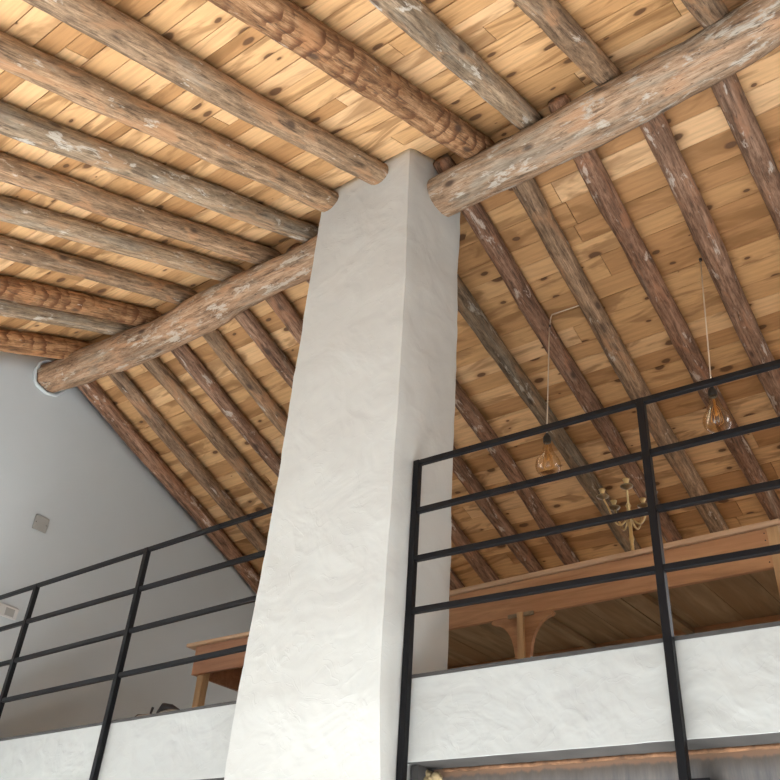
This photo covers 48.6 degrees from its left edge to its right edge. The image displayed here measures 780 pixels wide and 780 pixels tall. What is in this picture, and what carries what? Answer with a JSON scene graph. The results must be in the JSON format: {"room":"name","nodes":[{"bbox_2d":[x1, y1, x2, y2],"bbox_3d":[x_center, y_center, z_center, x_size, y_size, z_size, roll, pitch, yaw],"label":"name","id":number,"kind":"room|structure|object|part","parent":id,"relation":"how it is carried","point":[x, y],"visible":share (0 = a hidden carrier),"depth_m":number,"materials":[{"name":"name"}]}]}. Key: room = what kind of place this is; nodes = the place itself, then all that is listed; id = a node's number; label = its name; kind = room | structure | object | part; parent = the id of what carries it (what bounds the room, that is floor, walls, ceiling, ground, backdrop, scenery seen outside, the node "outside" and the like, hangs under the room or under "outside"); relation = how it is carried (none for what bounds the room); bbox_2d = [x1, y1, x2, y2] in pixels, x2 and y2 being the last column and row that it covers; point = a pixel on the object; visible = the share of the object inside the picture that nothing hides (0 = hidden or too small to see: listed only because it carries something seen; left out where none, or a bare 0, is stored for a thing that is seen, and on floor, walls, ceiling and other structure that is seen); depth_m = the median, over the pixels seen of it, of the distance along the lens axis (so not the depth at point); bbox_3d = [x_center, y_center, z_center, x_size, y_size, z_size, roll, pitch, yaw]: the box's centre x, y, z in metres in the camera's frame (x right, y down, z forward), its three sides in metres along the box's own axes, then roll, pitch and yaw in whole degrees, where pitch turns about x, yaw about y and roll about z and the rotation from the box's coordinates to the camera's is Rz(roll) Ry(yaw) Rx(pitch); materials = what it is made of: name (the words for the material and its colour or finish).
{"room":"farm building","nodes":[
{"label":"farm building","id":0,"kind":"room"},
{"bbox_2d":[0,351,256,738],"bbox_3d":[-3.444,1.728,5.136,0.315,5.647,10.400,-20,-41,31],"label":"wall","id":1,"kind":"structure","parent":0,"point":[62,462],"depth_m":6.77,"materials":[{"name":"paint"}]},
{"bbox_2d":[0,603,18,620],"bbox_3d":[-2.714,1.536,6.042,0.013,0.083,0.248,-20,-41,31],"label":"wall plate","id":2,"kind":"object","parent":1,"relation":"attached to","point":[6,611],"visible":1,"depth_m":6.07,"materials":[{"name":"plastic"}]},
{"bbox_2d":[32,514,49,532],"bbox_3d":[-2.620,1.004,6.484,0.012,0.114,0.118,-20,-41,31],"label":"wall plate","id":3,"kind":"object","parent":1,"relation":"attached to","point":[40,523],"visible":1,"depth_m":6.48,"materials":[{"name":"beige plastic"}]},
{"bbox_2d":[33,359,64,396],"bbox_3d":[-2.723,-0.094,6.940,0.038,0.312,0.312,-20,-41,31],"label":"trim","id":4,"kind":"structure","parent":1,"relation":"attached to","point":[41,362],"depth_m":6.86,"materials":[{"name":"paint"}]},
{"bbox_2d":[200,777,223,779],"bbox_3d":[-1.667,2.108,4.479,2.970,0.032,0.313,-20,-41,31],"label":"trim","id":5,"kind":"structure","parent":1,"relation":"attached to","point":[223,777],"depth_m":3.73,"materials":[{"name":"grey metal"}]},
{"bbox_2d":[0,0,779,590],"bbox_3d":[0.539,-0.937,3.462,9.397,2.625,10.397,-20,-41,31],"label":"ceiling","id":6,"kind":"structure","parent":0,"point":[630,33],"depth_m":5.17,"materials":[{"name":"brown wood"}]},
{"bbox_2d":[0,329,90,358],"bbox_3d":[-4.350,-0.600,4.375,0.204,2.712,5.971,-23,-42,34],"label":"rafter","id":7,"kind":"object","parent":6,"relation":"attached to","point":[16,342],"visible":0.86,"depth_m":6.47,"materials":[{"name":"brown wood"}]},
{"bbox_2d":[0,299,134,334],"bbox_3d":[-3.936,-0.773,4.124,0.141,2.679,5.950,-22,-42,33],"label":"rafter","id":8,"kind":"object","parent":6,"relation":"attached to","point":[8,308],"visible":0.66,"depth_m":6.13,"materials":[{"name":"brown wood"}]},
{"bbox_2d":[0,275,162,325],"bbox_3d":[-3.594,-0.882,3.905,0.174,2.713,5.975,-20,-41,31],"label":"rafter","id":9,"kind":"object","parent":6,"relation":"attached to","point":[11,289],"visible":0.94,"depth_m":5.86,"materials":[{"name":"brown wood"}]},
{"bbox_2d":[0,235,197,304],"bbox_3d":[-3.202,-1.038,3.660,0.160,2.695,5.968,-19,-40,30],"label":"rafter","id":10,"kind":"object","parent":6,"relation":"attached to","point":[11,249],"visible":0.93,"depth_m":5.50,"materials":[{"name":"brown wood"}]},
{"bbox_2d":[0,195,244,280],"bbox_3d":[-2.951,-1.122,3.492,0.162,2.704,5.968,-21,-42,33],"label":"rafter","id":11,"kind":"object","parent":6,"relation":"attached to","point":[13,211],"visible":0.94,"depth_m":5.14,"materials":[{"name":"brown wood"}]},
{"bbox_2d":[0,152,281,264],"bbox_3d":[-2.618,-1.235,3.287,0.160,2.708,5.988,-20,-41,32],"label":"rafter","id":12,"kind":"object","parent":6,"relation":"attached to","point":[15,171],"visible":0.95,"depth_m":4.82,"materials":[{"name":"brown wood"}]},
{"bbox_2d":[0,100,318,242],"bbox_3d":[-2.334,-1.341,3.098,0.167,2.709,5.978,-21,-41,32],"label":"rafter","id":13,"kind":"object","parent":6,"relation":"attached to","point":[16,123],"visible":0.97,"depth_m":4.47,"materials":[{"name":"brown wood"}]},
{"bbox_2d":[77,381,260,593],"bbox_3d":[-1.397,1.573,7.950,0.157,1.885,4.432,-19,-41,31],"label":"rafter","id":14,"kind":"object","parent":6,"relation":"attached to","point":[94,393],"visible":0.47,"depth_m":7.46,"materials":[{"name":"brown wood"}]},
{"bbox_2d":[0,31,338,211],"bbox_3d":[-2.064,-1.471,2.784,0.169,2.623,5.769,-20,-41,31],"label":"rafter","id":15,"kind":"object","parent":6,"relation":"attached to","point":[49,72],"visible":0.96,"depth_m":4.08,"materials":[{"name":"brown wood"}]},
{"bbox_2d":[108,371,266,557],"bbox_3d":[-1.089,1.458,7.753,0.141,1.873,4.430,-20,-41,31],"label":"rafter","id":16,"kind":"object","parent":6,"relation":"attached to","point":[122,381],"visible":0.49,"depth_m":7.24,"materials":[{"name":"brown wood"}]},
{"bbox_2d":[22,0,387,184],"bbox_3d":[-1.754,-1.586,2.582,0.173,2.621,5.771,-20,-41,31],"label":"rafter","id":17,"kind":"object","parent":6,"relation":"attached to","point":[98,20],"visible":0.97,"depth_m":3.84,"materials":[{"name":"brown wood"}]},
{"bbox_2d":[143,357,274,507],"bbox_3d":[-0.757,1.314,7.556,0.140,1.814,4.428,-20,-41,32],"label":"rafter","id":18,"kind":"object","parent":6,"relation":"attached to","point":[156,367],"visible":0.34,"depth_m":7.00,"materials":[{"name":"brown wood"}]},
{"bbox_2d":[159,316,280,476],"bbox_3d":[-0.500,1.189,7.416,0.147,1.746,4.429,-21,-41,32],"label":"rafter","id":19,"kind":"object","parent":6,"relation":"attached to","point":[184,354],"visible":0.31,"depth_m":6.78,"materials":[{"name":"brown wood"}]},
{"bbox_2d":[203,329,287,435],"bbox_3d":[-0.236,1.071,7.260,0.149,1.691,4.422,-20,-41,32],"label":"rafter","id":20,"kind":"object","parent":6,"relation":"attached to","point":[215,339],"visible":0.16,"depth_m":6.57,"materials":[{"name":"brown wood"}]},
{"bbox_2d":[221,281,464,589],"bbox_3d":[0.032,0.955,7.098,0.149,1.637,4.424,-20,-41,31],"label":"rafter","id":21,"kind":"object","parent":6,"relation":"attached to","point":[246,319],"visible":0.2,"depth_m":6.32,"materials":[{"name":"brown wood"}]},
{"bbox_2d":[207,0,494,159],"bbox_3d":[-1.308,-1.700,2.406,0.206,2.726,5.973,-21,-41,32],"label":"rafter","id":22,"kind":"object","parent":6,"relation":"attached to","point":[285,22],"visible":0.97,"depth_m":3.91,"materials":[{"name":"brown wood"}]},
{"bbox_2d":[249,264,499,582],"bbox_3d":[0.289,0.836,6.948,0.147,1.562,4.426,-19,-41,31],"label":"rafter","id":23,"kind":"object","parent":6,"relation":"attached to","point":[278,302],"visible":0.12,"depth_m":7.07,"materials":[{"name":"brown wood"}]},
{"bbox_2d":[286,243,543,572],"bbox_3d":[0.622,0.714,6.736,0.140,1.567,4.422,-20,-41,32],"label":"rafter","id":24,"kind":"object","parent":6,"relation":"attached to","point":[461,469],"visible":0.27,"depth_m":6.84,"materials":[{"name":"brown wood"}]},
{"bbox_2d":[369,0,542,129],"bbox_3d":[-0.948,-1.848,2.175,0.160,2.692,5.952,-19,-40,30],"label":"rafter","id":25,"kind":"object","parent":6,"relation":"attached to","point":[413,17],"visible":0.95,"depth_m":4.03,"materials":[{"name":"brown wood"}]},
{"bbox_2d":[455,380,579,564],"bbox_3d":[0.904,0.611,6.553,0.148,1.572,4.424,-19,-41,31],"label":"rafter","id":26,"kind":"object","parent":6,"relation":"attached to","point":[465,406],"visible":0.3,"depth_m":6.50,"materials":[{"name":"brown wood"}]},
{"bbox_2d":[457,273,640,551],"bbox_3d":[1.305,0.470,6.289,0.154,1.582,4.422,-21,-41,32],"label":"rafter","id":27,"kind":"object","parent":6,"relation":"attached to","point":[468,307],"visible":0.4,"depth_m":5.96,"materials":[{"name":"brown wood"}]},
{"bbox_2d":[433,153,682,542],"bbox_3d":[1.565,0.338,6.092,0.150,1.599,4.491,-20,-41,31],"label":"rafter","id":28,"kind":"object","parent":6,"relation":"attached to","point":[475,215],"visible":0.53,"depth_m":5.62,"materials":[{"name":"brown wood"}]},
{"bbox_2d":[543,305,578,469],"bbox_3d":[1.057,-0.023,5.280,0.395,1.176,0.150,-20,-41,31],"label":"pendant bulb","id":29,"kind":"object","parent":28,"relation":"hanging from","point":[546,439],"visible":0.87,"depth_m":5.23,"materials":[{"name":"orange glass"}]},
{"bbox_2d":[543,433,550,444],"bbox_3d":[0.938,0.286,5.159,0.048,0.066,0.047,-20,-41,31],"label":"socket","id":30,"kind":"object","parent":29,"relation":"attached to","point":[546,439],"depth_m":5.14,"materials":[{"name":"black"}]},
{"bbox_2d":[512,0,622,85],"bbox_3d":[-0.675,-1.946,2.021,0.156,2.704,5.979,-21,-42,33],"label":"rafter","id":31,"kind":"object","parent":6,"relation":"attached to","point":[550,16],"visible":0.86,"depth_m":4.04,"materials":[{"name":"brown wood"}]},
{"bbox_2d":[495,137,728,532],"bbox_3d":[1.859,0.271,5.927,0.152,1.576,4.428,-19,-41,31],"label":"rafter","id":32,"kind":"object","parent":6,"relation":"attached to","point":[528,193],"visible":0.64,"depth_m":5.49,"materials":[{"name":"brown wood"}]},
{"bbox_2d":[548,93,779,519],"bbox_3d":[2.169,0.121,5.698,0.157,1.603,4.494,-20,-41,31],"label":"rafter","id":33,"kind":"object","parent":6,"relation":"attached to","point":[591,168],"visible":0.84,"depth_m":5.24,"materials":[{"name":"brown wood"}]},
{"bbox_2d":[681,0,729,27],"bbox_3d":[-0.300,-2.075,1.774,0.168,2.711,5.991,-23,-42,34],"label":"rafter","id":34,"kind":"object","parent":6,"relation":"attached to","point":[706,12],"visible":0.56,"depth_m":4.00,"materials":[{"name":"brown wood"}]},
{"bbox_2d":[639,113,779,416],"bbox_3d":[2.498,0.036,5.515,0.159,1.575,4.427,-20,-41,31],"label":"rafter","id":35,"kind":"object","parent":6,"relation":"attached to","point":[657,132],"visible":0.82,"depth_m":4.94,"materials":[{"name":"brown wood"}]},
{"bbox_2d":[699,258,723,425],"bbox_3d":[1.752,-0.271,4.826,0.150,1.185,0.150,-20,-41,31],"label":"pendant bulb","id":36,"kind":"object","parent":6,"relation":"hanging from","point":[712,392],"visible":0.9,"depth_m":4.63,"materials":[{"name":"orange glass"}]},
{"bbox_3d":[1.786,-0.396,4.888,0.071,0.897,0.008,-20,-41,31],"label":"cord","id":37,"kind":"part","parent":36,"relation":"part of","materials":[{"name":"beige plastic"}]},
{"bbox_2d":[708,386,717,398],"bbox_3d":[1.731,0.007,4.638,0.048,0.066,0.047,-20,-41,31],"label":"socket","id":38,"kind":"object","parent":36,"relation":"attached to","point":[712,392],"depth_m":4.62,"materials":[{"name":"black"}]},
{"bbox_2d":[711,73,779,234],"bbox_3d":[2.829,-0.084,5.299,0.148,1.581,4.422,-20,-41,31],"label":"rafter","id":39,"kind":"object","parent":6,"relation":"attached to","point":[730,96],"visible":0.76,"depth_m":4.50,"materials":[{"name":"brown wood"}]},
{"bbox_3d":[0.182,2.656,0.910,9.800,0.150,10.650,-20,-41,31],"label":"floor","id":40,"kind":"structure","parent":0,"visible":0},
{"bbox_2d":[224,148,459,779],"bbox_3d":[-0.191,1.065,3.772,0.795,5.635,0.490,-20,-41,31],"label":"pillar","id":41,"kind":"structure","parent":40,"relation":"on","point":[373,393],"depth_m":3.90,"materials":[{"name":"white paint"}]},
{"bbox_2d":[37,234,317,392],"bbox_3d":[-1.514,-0.468,6.182,3.301,0.290,0.305,-19,-40,31],"label":"ridge beam","id":42,"kind":"structure","parent":41,"relation":"on","point":[210,309],"depth_m":6.03,"materials":[{"name":"brown wood"}]},
{"bbox_2d":[408,732,779,779],"bbox_3d":[2.385,0.801,1.714,5.626,0.434,0.287,-20,-41,31],"label":"girder","id":43,"kind":"object","parent":41,"relation":"attached to","point":[756,756],"visible":0.95,"depth_m":2.83,"materials":[{"name":"white paint"}]},
{"bbox_3d":[0.115,1.598,3.137,0.035,0.418,0.120,-20,-41,31],"label":"plate","id":44,"kind":"part","parent":43,"relation":"part of","materials":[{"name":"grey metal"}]},
{"bbox_2d":[424,770,442,779],"bbox_3d":[0.151,1.444,3.216,0.088,0.067,0.050,-20,-41,31],"label":"lump","id":45,"kind":"object","parent":43,"relation":"attached to","point":[430,775],"visible":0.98,"depth_m":3.20,"materials":[{"name":"beige"}]},
{"bbox_2d":[427,0,779,216],"bbox_3d":[2.522,-1.964,3.539,5.900,0.322,0.323,-20,-41,31],"label":"ridge beam","id":46,"kind":"structure","parent":41,"relation":"on","point":[749,32],"depth_m":4.34,"materials":[{"name":"brown wood"}]},
{"bbox_3d":[2.168,2.078,4.288,9.400,0.294,4.495,-20,-41,31],"label":"floor","id":47,"kind":"structure","parent":0,"visible":0},
{"bbox_2d":[0,704,235,779],"bbox_3d":[-1.706,1.939,4.498,2.988,0.304,0.057,-21,-42,33],"label":"fascia","id":48,"kind":"object","parent":47,"relation":"attached to","point":[190,745],"visible":0.88,"depth_m":4.14,"materials":[{"name":"white paint"}]},
{"bbox_2d":[0,700,236,740],"bbox_3d":[-1.693,1.810,4.590,2.988,0.014,0.068,-21,-42,33],"label":"trim","id":49,"kind":"structure","parent":48,"relation":"on","point":[230,702],"depth_m":4.28,"materials":[{"name":"grey metal"}]},
{"bbox_2d":[0,506,272,779],"bbox_3d":[-1.704,1.668,4.634,2.986,1.609,0.032,-21,-42,33],"label":"loft railing","id":50,"kind":"object","parent":48,"relation":"attached to","point":[129,629],"visible":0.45,"depth_m":4.65,"materials":[{"name":"black metal"}]},
{"bbox_3d":[-2.288,1.900,5.035,0.030,1.598,0.030,-20,-41,31],"label":"post","id":51,"kind":"part","parent":50,"relation":"part of","materials":[{"name":"black metal"}]},
{"bbox_3d":[-1.419,1.558,4.435,0.030,1.605,0.030,-20,-41,31],"label":"post","id":52,"kind":"part","parent":50,"relation":"part of","materials":[{"name":"black metal"}]},
{"bbox_3d":[-1.697,1.597,4.684,2.986,0.046,0.024,-21,-42,33],"label":"rail","id":53,"kind":"part","parent":50,"relation":"part of","materials":[{"name":"black metal"}]},
{"bbox_3d":[-1.682,1.403,4.815,2.986,0.045,0.024,-21,-42,33],"label":"rail","id":54,"kind":"part","parent":50,"relation":"part of","materials":[{"name":"black metal"}]},
{"bbox_3d":[-1.667,1.208,4.947,2.986,0.025,0.024,-21,-42,33],"label":"rail","id":55,"kind":"part","parent":50,"relation":"part of","materials":[{"name":"black metal"}]},
{"bbox_3d":[-1.652,1.014,5.079,2.986,0.025,0.024,-21,-42,33],"label":"rail","id":56,"kind":"part","parent":50,"relation":"part of","materials":[{"name":"black metal"}]},
{"bbox_2d":[116,703,179,719],"bbox_3d":[-1.241,1.712,4.501,0.533,0.134,0.184,-20,-41,31],"label":"cloth bundle","id":57,"kind":"object","parent":47,"relation":"on","point":[164,707],"visible":0.15,"depth_m":4.44,"materials":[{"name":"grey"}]},
{"bbox_2d":[186,631,249,706],"bbox_3d":[-0.682,2.074,5.592,1.230,0.808,0.800,-20,-41,31],"label":"side table","id":58,"kind":"object","parent":47,"relation":"on","point":[225,671],"visible":0.2,"depth_m":5.70,"materials":[{"name":"brown wood"}]},
{"bbox_3d":[-1.255,2.084,5.627,0.062,0.756,0.062,-20,-41,31],"label":"leg","id":59,"kind":"part","parent":58,"relation":"part of","materials":[{"name":"brown wood"}]},
{"bbox_2d":[407,626,779,764],"bbox_3d":[2.325,0.448,1.835,5.642,0.304,0.053,-20,-41,31],"label":"fascia","id":60,"kind":"object","parent":47,"relation":"attached to","point":[730,682],"visible":0.96,"depth_m":2.87,"materials":[{"name":"white paint"}]},
{"bbox_2d":[396,359,779,779],"bbox_3d":[1.314,0.643,2.676,3.015,1.738,0.185,-20,-41,31],"label":"loft railing","id":61,"kind":"object","parent":60,"relation":"attached to","point":[660,569],"visible":1,"depth_m":3.18,"materials":[{"name":"black metal"}]},
{"bbox_3d":[0.074,0.990,3.437,0.030,1.618,0.030,-20,-41,31],"label":"post","id":62,"kind":"part","parent":61,"relation":"part of","materials":[{"name":"black metal"}]},
{"bbox_3d":[1.283,0.486,2.702,3.000,0.081,0.024,-20,-41,31],"label":"rail","id":63,"kind":"part","parent":61,"relation":"part of","materials":[{"name":"black metal"}]},
{"bbox_3d":[1.297,0.302,2.826,3.000,0.086,0.024,-20,-41,31],"label":"rail","id":64,"kind":"part","parent":61,"relation":"part of","materials":[{"name":"black metal"}]},
{"bbox_3d":[1.312,0.112,2.955,3.000,0.072,0.024,-20,-41,31],"label":"rail","id":65,"kind":"part","parent":61,"relation":"part of","materials":[{"name":"black metal"}]},
{"bbox_3d":[1.327,-0.077,3.082,3.000,0.092,0.024,-20,-41,31],"label":"rail","id":66,"kind":"part","parent":61,"relation":"part of","materials":[{"name":"black metal"}]},
{"bbox_3d":[0.910,0.745,2.851,0.030,1.713,0.030,-20,-41,31],"label":"post","id":67,"kind":"part","parent":61,"relation":"part of","materials":[{"name":"black metal"}]},
{"bbox_2d":[412,621,779,678],"bbox_3d":[2.338,0.319,1.927,5.642,0.014,0.064,-20,-41,31],"label":"trim","id":68,"kind":"structure","parent":60,"relation":"on","point":[777,623],"depth_m":2.95,"materials":[{"name":"grey metal"}]},
{"bbox_2d":[447,519,779,668],"bbox_3d":[1.012,1.546,4.619,2.579,0.808,1.080,-21,-42,33],"label":"table","id":69,"kind":"object","parent":47,"relation":"on","point":[746,592],"visible":0.49,"depth_m":4.49,"materials":[{"name":"brown wood"}]},
{"bbox_3d":[0.659,1.398,4.262,0.036,0.608,0.055,-21,-42,33],"label":"leg","id":70,"kind":"part","parent":69,"relation":"part of","materials":[{"name":"brown wood"}]},
{"bbox_2d":[596,478,657,550],"bbox_3d":[1.302,0.768,4.622,0.317,0.517,0.325,-20,-41,31],"label":"candelabra","id":71,"kind":"object","parent":69,"relation":"on","point":[626,486],"visible":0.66,"depth_m":4.68,"materials":[{"name":"gold metal"}]},
{"bbox_2d":[599,488,605,493],"bbox_3d":[1.171,0.568,4.766,0.038,0.041,0.038,-20,-41,31],"label":"candle cup","id":72,"kind":"object","parent":71,"relation":"on","point":[602,490],"depth_m":4.76,"materials":[{"name":"gold metal"}]},
{"bbox_2d":[610,499,616,504],"bbox_3d":[1.261,0.643,4.867,0.038,0.041,0.038,-20,-41,31],"label":"candle cup","id":73,"kind":"object","parent":71,"relation":"on","point":[613,501],"depth_m":4.86,"materials":[{"name":"gold metal"}]},
{"bbox_3d":[1.226,0.661,4.701,0.133,0.171,0.011,3,-34,2],"label":"arm","id":74,"kind":"part","parent":71,"relation":"part of","materials":[{"name":"gold metal"}]},
{"bbox_3d":[1.274,0.703,4.757,0.011,0.171,0.133,14,-35,-14],"label":"arm","id":75,"kind":"part","parent":71,"relation":"part of","materials":[{"name":"gold metal"}]},
{"bbox_3d":[1.281,0.624,4.640,0.011,0.171,0.132,-5,-35,14],"label":"arm","id":76,"kind":"part","parent":71,"relation":"part of","materials":[{"name":"gold metal"}]},
{"bbox_3d":[1.289,0.800,4.607,0.156,0.445,0.156,-20,-41,31],"label":"stem","id":77,"kind":"part","parent":71,"relation":"part of","materials":[{"name":"gold metal"}]},
{"bbox_3d":[1.357,0.693,4.733,0.133,0.171,0.011,26,-39,-28],"label":"arm","id":78,"kind":"part","parent":71,"relation":"part of","materials":[{"name":"gold metal"}]},
{"bbox_3d":[1.360,0.645,4.662,0.133,0.171,0.011,-18,-40,30],"label":"arm","id":79,"kind":"part","parent":71,"relation":"part of","materials":[{"name":"gold metal"}]},
{"bbox_2d":[639,497,645,502],"bbox_3d":[1.413,0.626,4.824,0.038,0.041,0.038,-20,-41,31],"label":"candle cup","id":80,"kind":"object","parent":71,"relation":"on","point":[642,499],"depth_m":4.82,"materials":[{"name":"gold metal"}]},
{"bbox_3d":[1.683,0.941,3.622,0.052,0.780,0.060,-21,-42,33],"label":"leg","id":81,"kind":"part","parent":69,"relation":"part of","materials":[{"name":"brown wood"}]}
]}

